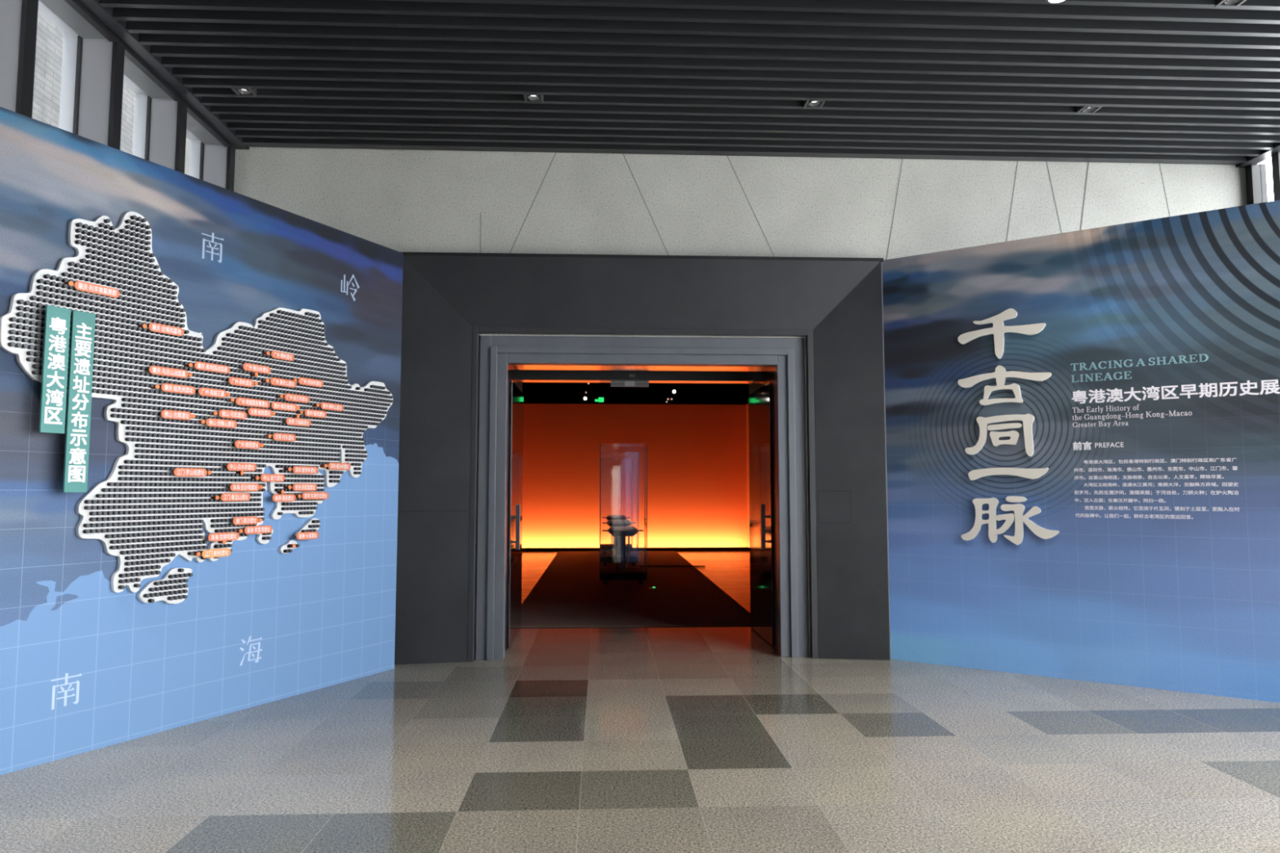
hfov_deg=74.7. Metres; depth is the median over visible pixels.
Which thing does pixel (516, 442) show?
door
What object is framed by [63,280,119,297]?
tag
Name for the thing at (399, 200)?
wall
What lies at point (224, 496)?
tag
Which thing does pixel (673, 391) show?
track spotlight
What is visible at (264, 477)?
tag
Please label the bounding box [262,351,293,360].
tag
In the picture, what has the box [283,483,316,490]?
tag
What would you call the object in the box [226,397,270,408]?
tag
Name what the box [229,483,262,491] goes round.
tag
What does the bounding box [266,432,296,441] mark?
tag
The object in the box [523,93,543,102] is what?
recessed light
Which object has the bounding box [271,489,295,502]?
tag
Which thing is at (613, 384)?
sensor
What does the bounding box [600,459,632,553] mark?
display case
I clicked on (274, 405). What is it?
tag
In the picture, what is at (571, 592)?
carpet
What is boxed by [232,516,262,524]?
tag
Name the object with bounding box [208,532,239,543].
tag
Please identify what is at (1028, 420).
raised character
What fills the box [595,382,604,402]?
exit sign
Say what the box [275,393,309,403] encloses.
tag
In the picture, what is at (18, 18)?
window
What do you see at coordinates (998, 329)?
raised character
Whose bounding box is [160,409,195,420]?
tag
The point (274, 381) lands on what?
tag
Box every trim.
[77,0,1279,167]
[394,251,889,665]
[475,335,808,660]
[508,364,774,371]
[514,369,763,383]
[520,625,751,628]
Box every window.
[0,0,117,118]
[31,11,135,154]
[58,32,181,150]
[132,93,231,173]
[188,140,235,191]
[1244,164,1267,204]
[1271,151,1279,200]
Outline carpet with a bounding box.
[521,551,750,626]
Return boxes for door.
[507,380,524,648]
[748,382,773,646]
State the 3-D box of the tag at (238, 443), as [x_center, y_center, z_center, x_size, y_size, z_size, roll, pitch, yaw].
[-2.700,0.126,5.768,0.054,0.054,0.233,-2,-5,26]
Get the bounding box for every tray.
[606,518,626,520]
[606,523,631,527]
[607,530,639,536]
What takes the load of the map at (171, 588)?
attached to the wall at (86, 666)
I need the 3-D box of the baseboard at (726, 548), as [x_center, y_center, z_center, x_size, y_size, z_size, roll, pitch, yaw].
[-0.561,3.014,20.567,6.670,0.085,0.040,0,-4,-3]
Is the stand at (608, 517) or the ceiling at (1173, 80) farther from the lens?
the stand at (608, 517)
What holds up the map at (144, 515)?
attached to the wall at (86, 666)
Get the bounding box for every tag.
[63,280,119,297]
[137,322,183,336]
[148,365,192,377]
[151,382,195,394]
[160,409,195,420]
[173,467,211,476]
[183,361,230,373]
[192,548,231,558]
[198,387,230,397]
[198,417,236,428]
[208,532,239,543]
[209,409,246,419]
[210,493,250,501]
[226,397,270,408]
[226,462,256,475]
[228,377,257,386]
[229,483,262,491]
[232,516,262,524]
[234,440,263,448]
[235,525,272,534]
[242,363,271,376]
[248,408,275,417]
[250,474,284,481]
[261,377,296,387]
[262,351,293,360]
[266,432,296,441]
[271,401,299,411]
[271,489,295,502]
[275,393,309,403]
[283,466,318,474]
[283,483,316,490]
[285,413,311,426]
[291,377,323,386]
[291,531,319,547]
[295,408,326,417]
[295,492,328,499]
[311,402,343,411]
[320,462,351,470]
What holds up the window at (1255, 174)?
in the wall
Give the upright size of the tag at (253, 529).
0.054 m
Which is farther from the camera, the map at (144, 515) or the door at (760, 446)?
the door at (760, 446)
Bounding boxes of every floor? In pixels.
[0,626,1279,852]
[521,551,750,613]
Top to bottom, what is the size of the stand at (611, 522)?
0.700 m
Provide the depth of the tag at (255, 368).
5.83 m
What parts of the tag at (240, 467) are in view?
plate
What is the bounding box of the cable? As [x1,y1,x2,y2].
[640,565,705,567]
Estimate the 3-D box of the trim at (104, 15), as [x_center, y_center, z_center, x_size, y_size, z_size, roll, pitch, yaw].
[1.388,-3.173,1.307,9.590,0.335,13.200,0,-4,-3]
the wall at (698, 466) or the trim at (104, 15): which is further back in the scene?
the wall at (698, 466)
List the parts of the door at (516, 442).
handle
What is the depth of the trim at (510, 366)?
7.99 m
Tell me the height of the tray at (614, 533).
0.085 m
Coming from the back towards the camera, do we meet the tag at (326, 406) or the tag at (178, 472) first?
the tag at (326, 406)
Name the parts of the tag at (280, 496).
plate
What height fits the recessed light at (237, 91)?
0.124 m
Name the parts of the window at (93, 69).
pane frame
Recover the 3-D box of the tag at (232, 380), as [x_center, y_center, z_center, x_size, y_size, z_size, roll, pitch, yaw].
[-2.729,-0.301,5.742,0.054,0.054,0.231,-2,-5,26]
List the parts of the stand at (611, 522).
post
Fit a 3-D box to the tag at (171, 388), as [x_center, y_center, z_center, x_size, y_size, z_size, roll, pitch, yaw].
[-2.945,-0.238,5.296,0.054,0.054,0.270,-2,-5,26]
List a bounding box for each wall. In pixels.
[0,106,403,775]
[184,137,1247,659]
[505,368,777,651]
[522,403,749,547]
[880,200,1279,702]
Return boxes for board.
[39,305,71,433]
[62,310,95,492]
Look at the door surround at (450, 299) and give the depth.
7.54 m
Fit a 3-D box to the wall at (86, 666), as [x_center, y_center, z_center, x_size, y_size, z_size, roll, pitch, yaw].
[-2.872,0.146,5.658,0.092,3.560,3.470,-2,-5,26]
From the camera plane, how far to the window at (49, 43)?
7.92 m
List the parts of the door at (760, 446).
handle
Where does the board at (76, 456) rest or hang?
attached to the map at (144, 515)
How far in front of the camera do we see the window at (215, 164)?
7.50 m
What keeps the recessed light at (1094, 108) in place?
in the ceiling at (1173, 80)
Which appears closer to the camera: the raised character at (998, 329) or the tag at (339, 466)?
the tag at (339, 466)
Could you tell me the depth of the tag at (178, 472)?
5.36 m
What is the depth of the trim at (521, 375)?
8.58 m
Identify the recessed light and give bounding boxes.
[230,86,257,96]
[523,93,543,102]
[803,99,826,108]
[1045,0,1066,4]
[1075,105,1103,114]
[1214,0,1245,7]
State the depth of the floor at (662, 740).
4.57 m
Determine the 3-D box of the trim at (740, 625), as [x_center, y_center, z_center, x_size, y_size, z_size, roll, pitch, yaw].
[-0.040,2.201,9.191,2.540,0.014,0.045,0,-4,-3]
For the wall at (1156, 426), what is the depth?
6.63 m
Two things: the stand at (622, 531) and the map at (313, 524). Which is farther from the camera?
the stand at (622, 531)
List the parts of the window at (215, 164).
pane frame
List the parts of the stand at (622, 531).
post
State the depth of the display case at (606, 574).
13.30 m
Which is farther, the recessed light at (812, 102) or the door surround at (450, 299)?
the door surround at (450, 299)
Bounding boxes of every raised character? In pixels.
[957,308,1045,359]
[957,365,1051,405]
[960,496,1059,545]
[964,413,1034,456]
[968,467,1048,479]
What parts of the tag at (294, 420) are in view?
plate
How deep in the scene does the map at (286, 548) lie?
6.06 m
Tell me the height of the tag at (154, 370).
0.054 m
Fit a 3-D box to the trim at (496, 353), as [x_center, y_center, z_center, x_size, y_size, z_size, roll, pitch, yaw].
[0.028,0.609,7.643,3.055,2.935,0.165,0,-4,-3]
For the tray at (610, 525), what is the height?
0.085 m
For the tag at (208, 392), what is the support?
attached to the map at (144, 515)
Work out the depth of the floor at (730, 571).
15.87 m
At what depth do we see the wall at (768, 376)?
8.03 m
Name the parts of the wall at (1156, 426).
edge trim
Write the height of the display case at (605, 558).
2.235 m
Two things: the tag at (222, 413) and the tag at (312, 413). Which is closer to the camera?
the tag at (222, 413)
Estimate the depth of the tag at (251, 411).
5.84 m
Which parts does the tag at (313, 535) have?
plate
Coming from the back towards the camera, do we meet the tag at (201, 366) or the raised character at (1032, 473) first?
the raised character at (1032, 473)
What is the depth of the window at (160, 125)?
6.62 m
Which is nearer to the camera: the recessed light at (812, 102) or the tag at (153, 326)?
the tag at (153, 326)
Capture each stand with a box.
[602,515,630,545]
[602,520,635,555]
[602,526,643,570]
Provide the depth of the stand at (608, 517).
19.73 m
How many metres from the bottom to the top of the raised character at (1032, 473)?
0.104 m
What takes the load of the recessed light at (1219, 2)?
in the ceiling at (1173, 80)
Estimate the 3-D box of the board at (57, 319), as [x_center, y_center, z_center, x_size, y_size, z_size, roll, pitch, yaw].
[-3.268,-0.311,4.646,0.121,0.699,0.125,-2,-5,26]
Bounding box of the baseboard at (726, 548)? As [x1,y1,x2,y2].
[521,546,750,551]
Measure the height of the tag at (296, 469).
0.054 m
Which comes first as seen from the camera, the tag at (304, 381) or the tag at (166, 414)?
the tag at (166, 414)
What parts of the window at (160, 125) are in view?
pane frame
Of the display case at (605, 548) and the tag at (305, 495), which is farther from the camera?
the display case at (605, 548)
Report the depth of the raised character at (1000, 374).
7.06 m
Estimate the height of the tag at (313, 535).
0.109 m
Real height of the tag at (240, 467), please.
0.082 m
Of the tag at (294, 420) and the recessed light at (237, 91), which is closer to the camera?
the tag at (294, 420)
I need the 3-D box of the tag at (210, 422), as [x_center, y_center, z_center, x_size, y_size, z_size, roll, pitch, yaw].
[-2.806,-0.021,5.564,0.054,0.054,0.265,-2,-5,26]
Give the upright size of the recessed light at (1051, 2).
0.046 m
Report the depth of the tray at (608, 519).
19.70 m
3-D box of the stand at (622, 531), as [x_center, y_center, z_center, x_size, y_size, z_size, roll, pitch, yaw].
[-0.277,1.983,13.621,0.670,0.700,0.496,0,-4,-3]
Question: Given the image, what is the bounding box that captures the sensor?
[610,381,648,386]
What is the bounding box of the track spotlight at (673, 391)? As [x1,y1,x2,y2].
[671,382,675,393]
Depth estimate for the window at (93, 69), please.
5.74 m
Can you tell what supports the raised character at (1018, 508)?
attached to the wall at (1156, 426)
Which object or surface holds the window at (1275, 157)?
in the wall
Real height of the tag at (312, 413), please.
0.054 m
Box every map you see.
[0,211,393,592]
[136,568,192,604]
[278,540,299,554]
[294,518,319,536]
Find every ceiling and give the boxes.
[98,0,1279,162]
[522,382,749,404]
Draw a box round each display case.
[599,443,647,584]
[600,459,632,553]
[600,493,638,566]
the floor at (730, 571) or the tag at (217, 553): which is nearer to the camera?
the tag at (217, 553)

